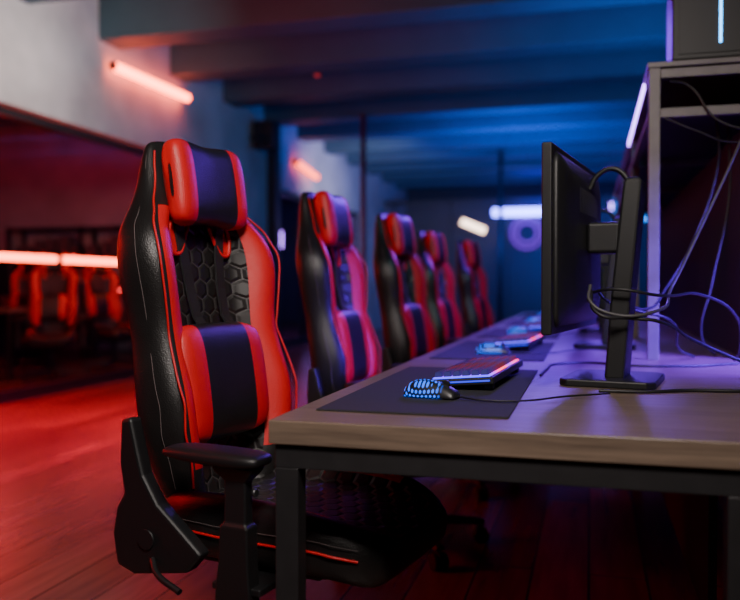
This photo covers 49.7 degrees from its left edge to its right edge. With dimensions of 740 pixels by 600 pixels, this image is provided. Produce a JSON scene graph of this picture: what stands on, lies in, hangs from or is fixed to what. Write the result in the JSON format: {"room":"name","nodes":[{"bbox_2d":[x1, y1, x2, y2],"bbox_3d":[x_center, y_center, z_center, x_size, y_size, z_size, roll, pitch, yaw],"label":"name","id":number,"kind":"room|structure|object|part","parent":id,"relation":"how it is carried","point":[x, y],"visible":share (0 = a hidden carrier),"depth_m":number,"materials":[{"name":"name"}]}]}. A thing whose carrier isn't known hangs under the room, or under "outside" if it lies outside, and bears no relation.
{"room":"gaming cafe","nodes":[
{"label":"gaming cafe","id":0,"kind":"room"},
{"bbox_2d":[0,124,141,348],"bbox_3d":[-5.970,-1.145,13.139,8.500,3.800,0.200,0,1,15],"label":"wall partition","id":1,"kind":"structure","parent":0,"point":[48,178],"depth_m":12.73,"materials":[{"name":"concrete"}]},
{"bbox_2d":[0,0,406,329],"bbox_3d":[-2.262,-1.086,9.940,0.350,3.800,23.000,0,1,15],"label":"wall","id":2,"kind":"structure","parent":0,"point":[54,63],"depth_m":8.52,"materials":[{"name":"paint"}]},
{"bbox_2d":[0,253,59,262],"bbox_3d":[-3.211,-0.383,7.091,0.067,0.067,1.340,0,1,15],"label":"tube light","id":3,"kind":"object","parent":2,"relation":"attached to","point":[3,256],"visible":1,"depth_m":7.32,"materials":[{"name":"orange"}]},
{"bbox_2d":[0,106,143,403],"bbox_3d":[-3.071,-0.380,6.960,0.080,2.500,8.800,0,1,15],"label":"frame","id":4,"kind":"object","parent":2,"relation":"attached to","point":[30,391],"visible":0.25,"depth_m":7.54,"materials":[{"name":"metal"}]},
{"bbox_2d":[58,256,117,264],"bbox_3d":[-2.847,-0.407,8.412,0.067,0.067,1.320,0,1,15],"label":"tube light","id":5,"kind":"object","parent":2,"relation":"attached to","point":[63,259],"visible":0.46,"depth_m":8.16,"materials":[{"name":"orange"}]},
{"bbox_2d":[109,61,190,101],"bbox_3d":[-2.338,-2.342,8.640,0.088,0.109,1.541,0,1,15],"label":"tube light","id":6,"kind":"object","parent":2,"relation":"attached to","point":[113,65],"visible":1,"depth_m":8.48,"materials":[{"name":"orange"}]},
{"bbox_2d":[250,120,279,150],"bbox_3d":[-1.503,-2.321,11.297,0.380,0.380,0.295,0,1,15],"label":"wall speaker","id":7,"kind":"object","parent":2,"relation":"attached to","point":[266,133],"visible":1,"depth_m":11.16,"materials":[{"name":"black plastic"}]},
{"bbox_2d":[267,126,280,343],"bbox_3d":[-1.441,-0.919,11.999,0.140,3.390,0.200,0,1,15],"label":"trim","id":8,"kind":"structure","parent":2,"relation":"attached to","point":[273,157],"depth_m":11.91,"materials":[{"name":"metal"}]},
{"bbox_2d":[293,159,319,179],"bbox_3d":[-1.050,-2.169,13.320,0.094,0.219,1.051,0,1,15],"label":"tube light","id":9,"kind":"object","parent":2,"relation":"attached to","point":[297,162],"visible":1,"depth_m":13.21,"materials":[{"name":"orange"}]},
{"bbox_2d":[281,191,358,346],"bbox_3d":[-0.959,-0.523,14.623,0.080,2.500,5.100,0,1,15],"label":"frame","id":10,"kind":"object","parent":2,"relation":"attached to","point":[302,338],"visible":0.19,"depth_m":13.82,"materials":[{"name":"metal"}]},
{"bbox_2d":[0,322,723,599],"bbox_3d":[-2.382,0.863,10.009,17.100,0.100,23.000,0,1,15],"label":"floor","id":11,"kind":"structure","parent":0,"point":[62,485],"depth_m":3.26,"materials":[{"name":"brown wood"}]},
{"bbox_2d":[0,261,44,366],"bbox_3d":[-4.392,0.130,10.060,0.740,1.364,0.722,0,1,5],"label":"gaming chair","id":12,"kind":"object","parent":11,"relation":"on","point":[20,297],"visible":0.25,"depth_m":10.25,"materials":[{"name":"black leather"}]},
{"bbox_3d":[-4.370,-0.109,10.292,0.534,0.894,0.234,0,1,5],"label":"backrest","id":13,"kind":"part","parent":12,"relation":"part of","materials":[{"name":"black leather"}]},
{"bbox_2d":[12,292,29,306],"bbox_3d":[-4.410,0.046,10.246,0.344,0.287,0.123,0,1,5],"label":"lumbar pillow","id":14,"kind":"object","parent":12,"relation":"on","point":[19,299],"depth_m":10.21,"materials":[{"name":"black leather"}]},
{"bbox_2d":[19,261,38,273],"bbox_3d":[-4.368,-0.446,10.302,0.284,0.215,0.108,0,1,5],"label":"headrest pillow","id":15,"kind":"object","parent":12,"relation":"on","point":[25,267],"depth_m":10.26,"materials":[{"name":"black leather"}]},
{"bbox_2d":[0,307,49,380],"bbox_3d":[-4.653,0.459,8.913,2.100,0.750,0.704,0,1,15],"label":"desk","id":16,"kind":"object","parent":11,"relation":"on","point":[7,324],"visible":0.6,"depth_m":8.93,"materials":[{"name":"brown wood"}]},
{"bbox_2d":[0,260,11,307],"bbox_3d":[-4.183,-0.205,8.912,0.600,0.576,0.234,0,1,15],"label":"computer monitor","id":17,"kind":"object","parent":16,"relation":"on","point":[5,265],"visible":0.8,"depth_m":8.74,"materials":[{"name":"black plastic"}]},
{"bbox_2d":[13,252,87,382],"bbox_3d":[-3.349,0.161,8.421,0.740,1.364,0.722,0,1,-15],"label":"gaming chair","id":18,"kind":"object","parent":11,"relation":"on","point":[54,288],"visible":0.96,"depth_m":8.55,"materials":[{"name":"black leather"}]},
{"bbox_2d":[23,329,77,347],"bbox_3d":[-3.334,0.392,8.366,0.519,0.170,0.584,0,1,-15],"label":"seat cushion","id":19,"kind":"object","parent":18,"relation":"on","point":[32,338],"depth_m":8.15,"materials":[{"name":"black leather"}]},
{"bbox_2d":[34,294,67,320],"bbox_3d":[-3.430,0.077,8.590,0.344,0.287,0.123,0,1,-15],"label":"lumbar pillow","id":20,"kind":"object","parent":18,"relation":"on","point":[47,307],"depth_m":8.55,"materials":[{"name":"black leather"}]},
{"bbox_2d":[40,252,67,271],"bbox_3d":[-3.414,-0.415,8.656,0.284,0.215,0.108,0,1,-15],"label":"headrest pillow","id":21,"kind":"object","parent":18,"relation":"on","point":[44,266],"depth_m":8.62,"materials":[{"name":"black leather"}]},
{"bbox_3d":[-3.409,-0.078,8.646,0.534,0.894,0.234,0,1,-15],"label":"backrest","id":22,"kind":"part","parent":18,"relation":"part of","materials":[{"name":"black leather"}]},
{"bbox_2d":[1,303,115,359],"bbox_3d":[-4.647,0.416,11.193,2.100,0.750,0.704,0,1,15],"label":"desk","id":23,"kind":"object","parent":11,"relation":"on","point":[87,348],"visible":0.11,"depth_m":10.62,"materials":[{"name":"brown wood"}]},
{"bbox_2d":[2,262,19,302],"bbox_3d":[-5.093,-0.252,11.444,0.600,0.576,0.234,0,1,15],"label":"computer monitor","id":24,"kind":"object","parent":23,"relation":"on","point":[14,265],"visible":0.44,"depth_m":11.30,"materials":[{"name":"black plastic"}]},
{"bbox_2d":[72,263,81,271],"bbox_3d":[-4.177,-0.247,11.192,0.600,0.576,0.234,0,1,15],"label":"computer monitor","id":25,"kind":"object","parent":23,"relation":"on","point":[77,266],"visible":0.02,"depth_m":11.03,"materials":[{"name":"black plastic"}]},
{"bbox_2d":[6,226,128,350],"bbox_3d":[-4.354,-0.180,12.341,2.650,1.900,0.415,0,1,15],"label":"storage shelf","id":26,"kind":"object","parent":11,"relation":"on","point":[68,244],"visible":0.21,"depth_m":12.30,"materials":[{"name":"metal"}]},
{"bbox_2d":[76,255,132,371],"bbox_3d":[-3.038,0.142,9.409,0.722,1.364,0.740,1,1,35],"label":"gaming chair","id":27,"kind":"object","parent":11,"relation":"on","point":[99,289],"visible":0.81,"depth_m":9.42,"materials":[{"name":"black leather"}]},
{"bbox_2d":[88,255,109,272],"bbox_3d":[-3.246,-0.431,9.545,0.108,0.215,0.284,1,1,35],"label":"headrest pillow","id":28,"kind":"object","parent":27,"relation":"on","point":[92,268],"depth_m":9.51,"materials":[{"name":"black leather"}]},
{"bbox_3d":[-3.232,-0.095,9.542,0.234,0.894,0.534,1,1,35],"label":"backrest","id":29,"kind":"part","parent":27,"relation":"part of","materials":[{"name":"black leather"}]},
{"bbox_2d":[89,293,112,316],"bbox_3d":[-3.210,0.060,9.486,0.123,0.287,0.344,1,1,35],"label":"lumbar pillow","id":30,"kind":"object","parent":27,"relation":"on","point":[100,304],"depth_m":9.45,"materials":[{"name":"black leather"}]},
{"bbox_2d":[86,324,130,340],"bbox_3d":[-2.989,0.373,9.377,0.584,0.170,0.519,1,1,35],"label":"seat cushion","id":31,"kind":"object","parent":27,"relation":"on","point":[104,332],"depth_m":9.16,"materials":[{"name":"black leather"}]},
{"bbox_2d":[114,138,446,599],"bbox_3d":[-0.203,0.282,1.956,0.722,1.364,0.740,1,1,26],"label":"gaming chair","id":32,"kind":"object","parent":11,"relation":"on","point":[197,278],"visible":0.87,"depth_m":1.84,"materials":[{"name":"black leather"}]},
{"bbox_3d":[-0.442,0.591,1.711,0.111,0.058,0.025,1,1,43],"label":"recline lever","id":33,"kind":"part","parent":32,"relation":"part of","materials":[{"name":"black plastic"}]},
{"bbox_2d":[161,138,246,230],"bbox_3d":[-0.430,-0.292,2.057,0.108,0.215,0.284,1,1,26],"label":"headrest pillow","id":34,"kind":"object","parent":32,"relation":"on","point":[203,189],"depth_m":1.99,"materials":[{"name":"black leather"}]},
{"bbox_3d":[-0.416,0.045,2.056,0.234,0.894,0.534,1,1,26],"label":"backrest","id":35,"kind":"part","parent":32,"relation":"part of","materials":[{"name":"black leather"}]},
{"bbox_2d":[181,322,268,442],"bbox_3d":[-0.384,0.200,2.004,0.123,0.287,0.344,1,1,26],"label":"lumbar pillow","id":36,"kind":"object","parent":32,"relation":"on","point":[224,383],"depth_m":1.96,"materials":[{"name":"black leather"}]},
{"bbox_2d":[165,469,446,587],"bbox_3d":[-0.148,0.512,1.932,0.584,0.170,0.519,1,1,26],"label":"seat cushion","id":37,"kind":"object","parent":32,"relation":"on","point":[364,530],"depth_m":1.77,"materials":[{"name":"black leather"}]},
{"bbox_2d":[360,114,365,304],"bbox_3d":[-0.094,-0.911,11.317,0.180,3.399,0.180,0,1,15],"label":"support pole","id":38,"kind":"object","parent":11,"relation":"on","point":[362,117],"visible":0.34,"depth_m":11.27,"materials":[{"name":"black metal"}]},
{"bbox_2d":[296,191,488,570],"bbox_3d":[0.094,0.261,3.092,0.722,1.364,0.740,0,1,15],"label":"gaming chair","id":39,"kind":"object","parent":11,"relation":"on","point":[331,275],"visible":0.56,"depth_m":2.99,"materials":[{"name":"black leather"}]},
{"bbox_2d":[313,191,352,248],"bbox_3d":[-0.151,-0.312,3.148,0.108,0.215,0.284,0,1,15],"label":"headrest pillow","id":40,"kind":"object","parent":39,"relation":"on","point":[331,213],"depth_m":3.03,"materials":[{"name":"black leather"}]},
{"bbox_3d":[-0.135,0.024,3.150,0.234,0.894,0.534,0,1,15],"label":"backrest","id":41,"kind":"part","parent":39,"relation":"part of","materials":[{"name":"black leather"}]},
{"bbox_2d":[337,309,369,381],"bbox_3d":[-0.093,0.180,3.105,0.123,0.287,0.344,0,1,15],"label":"lumbar pillow","id":42,"kind":"object","parent":39,"relation":"on","point":[351,327],"depth_m":3.06,"materials":[{"name":"black leather"}]},
{"bbox_2d":[435,525,486,566],"bbox_3d":[0.126,0.906,3.122,0.644,0.052,0.619,0,1,15],"label":"caster wheel","id":43,"kind":"object","parent":39,"relation":"attached to","point":[479,532],"depth_m":2.82,"materials":[{"name":"black plastic"}]},
{"bbox_2d":[373,213,519,499],"bbox_3d":[0.391,0.243,4.018,0.722,1.364,0.740,0,1,19],"label":"gaming chair","id":44,"kind":"object","parent":11,"relation":"on","point":[408,334],"visible":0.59,"depth_m":3.92,"materials":[{"name":"black leather"}]},
{"bbox_2d":[386,213,415,256],"bbox_3d":[0.151,-0.330,4.091,0.108,0.215,0.284,0,1,19],"label":"headrest pillow","id":45,"kind":"object","parent":44,"relation":"on","point":[400,235],"depth_m":3.98,"materials":[{"name":"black leather"}]},
{"bbox_3d":[0.167,0.007,4.092,0.234,0.894,0.534,0,1,19],"label":"backrest","id":46,"kind":"part","parent":44,"relation":"part of","materials":[{"name":"black leather"}]},
{"bbox_2d":[404,304,428,357],"bbox_3d":[0.205,0.162,4.044,0.123,0.287,0.344,0,1,19],"label":"lumbar pillow","id":47,"kind":"object","parent":44,"relation":"on","point":[414,315],"depth_m":3.99,"materials":[{"name":"red leather"}]},
{"bbox_2d":[478,486,484,497],"bbox_3d":[0.424,0.889,4.046,0.644,0.052,0.619,0,1,19],"label":"caster wheel","id":48,"kind":"object","parent":44,"relation":"attached to","point":[481,490],"depth_m":3.70,"materials":[{"name":"black plastic"}]},
{"bbox_2d":[417,231,476,349],"bbox_3d":[0.681,0.218,5.370,0.722,1.364,0.740,0,1,20],"label":"gaming chair","id":49,"kind":"object","parent":11,"relation":"on","point":[441,306],"visible":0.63,"depth_m":5.32,"materials":[{"name":"black leather"}]},
{"bbox_2d":[425,231,446,263],"bbox_3d":[0.442,-0.355,5.447,0.108,0.215,0.284,0,1,20],"label":"headrest pillow","id":50,"kind":"object","parent":49,"relation":"on","point":[435,247],"depth_m":5.33,"materials":[{"name":"red leather"}]},
{"bbox_2d":[439,299,456,338],"bbox_3d":[0.495,0.137,5.400,0.123,0.287,0.344,0,1,20],"label":"lumbar pillow","id":51,"kind":"object","parent":49,"relation":"on","point":[446,308],"depth_m":5.35,"materials":[{"name":"red leather"}]},
{"bbox_2d":[456,240,493,337],"bbox_3d":[1.063,0.198,6.458,0.722,1.364,0.740,0,1,21],"label":"gaming chair","id":52,"kind":"object","parent":11,"relation":"on","point":[471,279],"visible":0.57,"depth_m":6.37,"materials":[{"name":"black leather"}]},
{"bbox_2d":[463,240,480,266],"bbox_3d":[0.826,-0.375,6.539,0.108,0.215,0.284,0,1,21],"label":"headrest pillow","id":53,"kind":"object","parent":52,"relation":"on","point":[471,253],"depth_m":6.42,"materials":[{"name":"red leather"}]},
{"bbox_2d":[475,297,488,328],"bbox_3d":[0.878,0.117,6.491,0.123,0.287,0.344,0,1,21],"label":"lumbar pillow","id":54,"kind":"object","parent":52,"relation":"on","point":[480,303],"depth_m":6.42,"materials":[{"name":"red leather"}]},
{"bbox_2d":[385,195,612,328],"bbox_3d":[4.258,-0.797,17.517,8.100,2.940,0.060,0,1,15],"label":"frame","id":55,"kind":"object","parent":11,"relation":"on","point":[508,201],"visible":0.26,"depth_m":17.96,"materials":[{"name":"metal"}]},
{"bbox_2d":[492,208,541,216],"bbox_3d":[3.252,-1.928,17.534,1.140,0.178,0.178,0,1,15],"label":"tube light","id":56,"kind":"object","parent":55,"relation":"attached to","point":[509,211],"visible":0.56,"depth_m":17.46,"materials":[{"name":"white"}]},
{"bbox_2d":[510,216,540,249],"bbox_3d":[3.452,-1.479,17.591,0.740,0.740,0.060,0,1,15],"label":"sign","id":57,"kind":"object","parent":55,"relation":"attached to","point":[523,217],"visible":0.91,"depth_m":17.58,"materials":[{"name":"purple plastic"}]},
{"bbox_2d":[498,149,502,323],"bbox_3d":[2.313,-0.965,14.180,0.180,3.399,0.180,0,1,15],"label":"support pole","id":58,"kind":"object","parent":11,"relation":"on","point":[500,151],"visible":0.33,"depth_m":14.15,"materials":[{"name":"metal"}]},
{"bbox_2d":[268,313,739,599],"bbox_3d":[1.515,0.548,4.145,1.875,0.750,6.025,0,1,15],"label":"desk","id":59,"kind":"object","parent":11,"relation":"on","point":[682,446],"visible":0.61,"depth_m":1.47,"materials":[{"name":"brown wood"}]},
{"bbox_2d":[316,366,537,418],"bbox_3d":[0.190,0.211,1.954,0.380,0.004,0.860,0,1,15],"label":"desk mat","id":60,"kind":"object","parent":59,"relation":"on","point":[384,396],"visible":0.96,"depth_m":1.70,"materials":[{"name":"black fabric"}]},
{"bbox_2d":[430,355,522,388],"bbox_3d":[0.284,0.182,2.077,0.158,0.047,0.452,0,1,19],"label":"keyboard","id":61,"kind":"object","parent":60,"relation":"on","point":[487,371],"visible":0.99,"depth_m":1.92,"materials":[{"name":"black plastic"}]},
{"bbox_2d":[403,379,609,401],"bbox_3d":[0.305,0.194,1.733,0.464,0.039,0.123,0,1,0],"label":"mouse","id":62,"kind":"object","parent":60,"relation":"on","point":[421,388],"visible":1,"depth_m":1.73,"materials":[{"name":"black plastic"}]},
{"bbox_2d":[429,341,554,361],"bbox_3d":[0.498,0.191,3.072,0.380,0.004,0.860,0,1,15],"label":"desk mat","id":63,"kind":"object","parent":59,"relation":"on","point":[466,350],"visible":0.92,"depth_m":2.92,"materials":[{"name":"black fabric"}]},
{"bbox_2d":[492,332,544,349],"bbox_3d":[0.592,0.161,3.195,0.158,0.047,0.452,0,1,19],"label":"keyboard","id":64,"kind":"object","parent":63,"relation":"on","point":[517,340],"visible":0.95,"depth_m":3.02,"materials":[{"name":"black plastic"}]},
{"bbox_2d":[476,343,585,353],"bbox_3d":[0.611,0.172,2.902,0.464,0.039,0.123,0,1,-16],"label":"mouse","id":65,"kind":"object","parent":63,"relation":"on","point":[485,348],"visible":1,"depth_m":2.85,"materials":[{"name":"black plastic"}]},
{"bbox_3d":[1.515,0.570,4.147,1.855,0.705,6.010,0,1,15],"label":"steel frame","id":66,"kind":"part","parent":59,"relation":"part of","materials":[{"name":"black metal"}]},
{"bbox_2d":[502,319,526,325],"bbox_3d":[1.106,0.149,5.279,0.380,0.004,0.860,0,1,15],"label":"desk mat","id":67,"kind":"object","parent":59,"relation":"on","point":[516,322],"visible":0.44,"depth_m":5.26,"materials":[{"name":"black fabric"}]},
{"bbox_2d":[525,318,540,322],"bbox_3d":[1.211,0.130,5.138,0.464,0.039,0.123,-1,1,-27],"label":"mouse","id":68,"kind":"object","parent":67,"relation":"on","point":[529,319],"visible":0.32,"depth_m":5.06,"materials":[{"name":"black plastic"}]},
{"bbox_2d":[476,328,559,338],"bbox_3d":[0.800,0.170,4.171,0.380,0.004,0.860,0,1,15],"label":"desk mat","id":69,"kind":"object","parent":59,"relation":"on","point":[496,332],"visible":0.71,"depth_m":3.98,"materials":[{"name":"black fabric"}]},
{"bbox_2d":[519,321,540,330],"bbox_3d":[0.895,0.140,4.294,0.158,0.047,0.452,0,1,19],"label":"keyboard","id":70,"kind":"object","parent":69,"relation":"on","point":[533,326],"visible":0.56,"depth_m":4.10,"materials":[{"name":"black plastic"}]},
{"bbox_2d":[507,327,582,334],"bbox_3d":[0.910,0.151,4.015,0.464,0.039,0.123,0,1,-22],"label":"mouse","id":71,"kind":"object","parent":69,"relation":"on","point":[513,330],"visible":0.76,"depth_m":3.95,"materials":[{"name":"black plastic"}]},
{"bbox_2d":[518,314,536,317],"bbox_3d":[1.411,0.129,6.388,0.380,0.004,0.860,0,1,15],"label":"desk mat","id":72,"kind":"object","parent":59,"relation":"on","point":[525,315],"visible":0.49,"depth_m":6.26,"materials":[{"name":"black fabric"}]},
{"bbox_2d":[578,265,607,332],"bbox_3d":[1.249,-0.119,4.315,0.234,0.576,0.600,0,1,19],"label":"computer monitor","id":73,"kind":"object","parent":59,"relation":"on","point":[598,329],"visible":0.1,"depth_m":4.26,"materials":[{"name":"black plastic"}]},
{"bbox_2d":[597,270,603,322],"bbox_3d":[1.554,-0.140,5.423,0.234,0.576,0.600,0,1,19],"label":"computer monitor","id":74,"kind":"object","parent":59,"relation":"on","point":[601,270],"visible":0.03,"depth_m":5.36,"materials":[{"name":"black plastic"}]},
{"bbox_2d":[541,142,664,389],"bbox_3d":[0.624,-0.076,2.049,0.234,0.576,0.600,1,1,25],"label":"computer monitor","id":75,"kind":"object","parent":59,"relation":"on","point":[574,237],"visible":0.99,"depth_m":1.97,"materials":[{"name":"black plastic"}]},
{"bbox_2d":[574,209,635,349],"bbox_3d":[0.946,-0.098,3.216,0.234,0.576,0.600,0,1,19],"label":"computer monitor","id":76,"kind":"object","parent":59,"relation":"on","point":[606,259],"visible":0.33,"depth_m":3.16,"materials":[{"name":"black plastic"}]},
{"bbox_2d":[539,80,739,393],"bbox_3d":[0.890,-0.256,2.363,0.673,0.923,1.251,1,1,29],"label":"cable bundle","id":77,"kind":"object","parent":59,"relation":"on","point":[614,316],"visible":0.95,"depth_m":2.18,"materials":[{"name":"grey"}]},
{"bbox_2d":[612,56,739,359],"bbox_3d":[1.820,-0.333,4.744,0.633,0.988,4.495,0,1,15],"label":"shelf rack","id":78,"kind":"object","parent":59,"relation":"on","point":[677,164],"visible":0.81,"depth_m":3.18,"materials":[{"name":"grey wood"}]},
{"bbox_2d":[640,104,739,216],"bbox_3d":[1.821,-0.678,4.735,0.540,0.008,4.400,0,1,15],"label":"shelf","id":79,"kind":"object","parent":78,"relation":"on","point":[679,144],"depth_m":3.43,"materials":[{"name":"wood"}]},
{"bbox_3d":[1.831,-0.235,4.740,0.012,0.788,4.280,0,1,15],"label":"rack divider panel","id":80,"kind":"part","parent":78,"relation":"part of","materials":[{"name":"metal"}]},
{"bbox_2d":[667,0,739,60],"bbox_3d":[1.249,-1.024,2.709,0.440,0.470,0.218,0,1,15],"label":"tower","id":81,"kind":"object","parent":78,"relation":"on","point":[696,29],"visible":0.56,"depth_m":2.64,"materials":[{"name":"black plastic"}]},
{"bbox_3d":[1.470,0.464,4.363,0.018,0.410,5.425,0,1,15],"label":"modesty panel","id":82,"kind":"part","parent":59,"relation":"part of","materials":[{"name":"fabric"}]},
{"bbox_2d":[281,182,646,323],"bbox_3d":[0.698,-1.295,21.154,17.100,3.800,0.200,0,1,15],"label":"wall","id":83,"kind":"structure","parent":0,"point":[525,265],"depth_m":20.42,"materials":[{"name":"paint"}]},
{"bbox_2d":[459,218,486,233],"bbox_3d":[2.148,-1.542,16.678,0.586,0.351,0.147,0,1,-2],"label":"tube light","id":84,"kind":"object","parent":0,"point":[464,222],"visible":1,"depth_m":16.62,"materials":[{"name":"beige plastic"}]},
{"bbox_3d":[-2.382,-3.036,9.936,17.100,0.100,23.000,0,1,15],"label":"ceiling","id":85,"kind":"structure","parent":0,"visible":0},
{"bbox_2d":[0,116,26,124],"bbox_3d":[-6.326,-2.796,11.836,8.490,0.449,0.320,0,1,15],"label":"beam","id":86,"kind":"structure","parent":85,"relation":"attached to","point":[3,120],"depth_m":11.49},
{"bbox_2d":[21,0,63,3],"bbox_3d":[1.005,-2.704,5.575,8.249,0.399,0.360,0,1,15],"label":"beam","id":87,"kind":"structure","parent":85,"relation":"attached to","point":[25,1],"depth_m":6.77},
{"bbox_2d":[99,0,666,49],"bbox_3d":[1.369,-2.729,6.896,8.249,0.399,0.360,0,1,15],"label":"beam","id":88,"kind":"structure","parent":85,"relation":"attached to","point":[123,24],"depth_m":7.40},
{"bbox_2d":[170,1,666,82],"bbox_3d":[1.733,-2.753,8.217,8.249,0.399,0.360,0,1,15],"label":"beam","id":89,"kind":"structure","parent":85,"relation":"attached to","point":[643,25],"depth_m":8.37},
{"bbox_2d":[223,47,666,106],"bbox_3d":[2.097,-2.778,9.537,8.249,0.399,0.360,0,1,15],"label":"beam","id":90,"kind":"structure","parent":85,"relation":"attached to","point":[617,66],"depth_m":9.71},
{"bbox_2d":[264,81,642,125],"bbox_3d":[2.461,-2.803,10.858,8.249,0.399,0.360,0,1,15],"label":"beam","id":91,"kind":"structure","parent":85,"relation":"attached to","point":[623,94],"depth_m":11.06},
{"bbox_2d":[297,106,635,141],"bbox_3d":[2.824,-2.827,12.178,8.249,0.399,0.360,0,1,15],"label":"beam","id":92,"kind":"structure","parent":85,"relation":"attached to","point":[615,116],"depth_m":12.38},
{"bbox_2d":[324,126,630,154],"bbox_3d":[3.188,-2.852,13.499,8.249,0.399,0.360,0,1,15],"label":"beam","id":93,"kind":"structure","parent":85,"relation":"attached to","point":[619,133],"depth_m":13.70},
{"bbox_2d":[346,142,626,165],"bbox_3d":[3.552,-2.877,14.819,8.249,0.399,0.360,0,1,15],"label":"beam","id":94,"kind":"structure","parent":85,"relation":"attached to","point":[608,148],"depth_m":15.09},
{"bbox_2d":[366,154,623,174],"bbox_3d":[3.916,-2.901,16.140,8.249,0.399,0.360,0,1,15],"label":"beam","id":95,"kind":"structure","parent":85,"relation":"attached to","point":[600,160],"depth_m":16.46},
{"bbox_2d":[381,165,620,182],"bbox_3d":[4.280,-2.926,17.461,8.249,0.399,0.360,0,1,15],"label":"beam","id":96,"kind":"structure","parent":85,"relation":"attached to","point":[536,172],"depth_m":17.88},
{"bbox_2d":[395,174,618,188],"bbox_3d":[4.644,-2.951,18.781,8.249,0.399,0.360,0,1,15],"label":"beam","id":97,"kind":"structure","parent":85,"relation":"attached to","point":[604,178],"depth_m":19.22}
]}

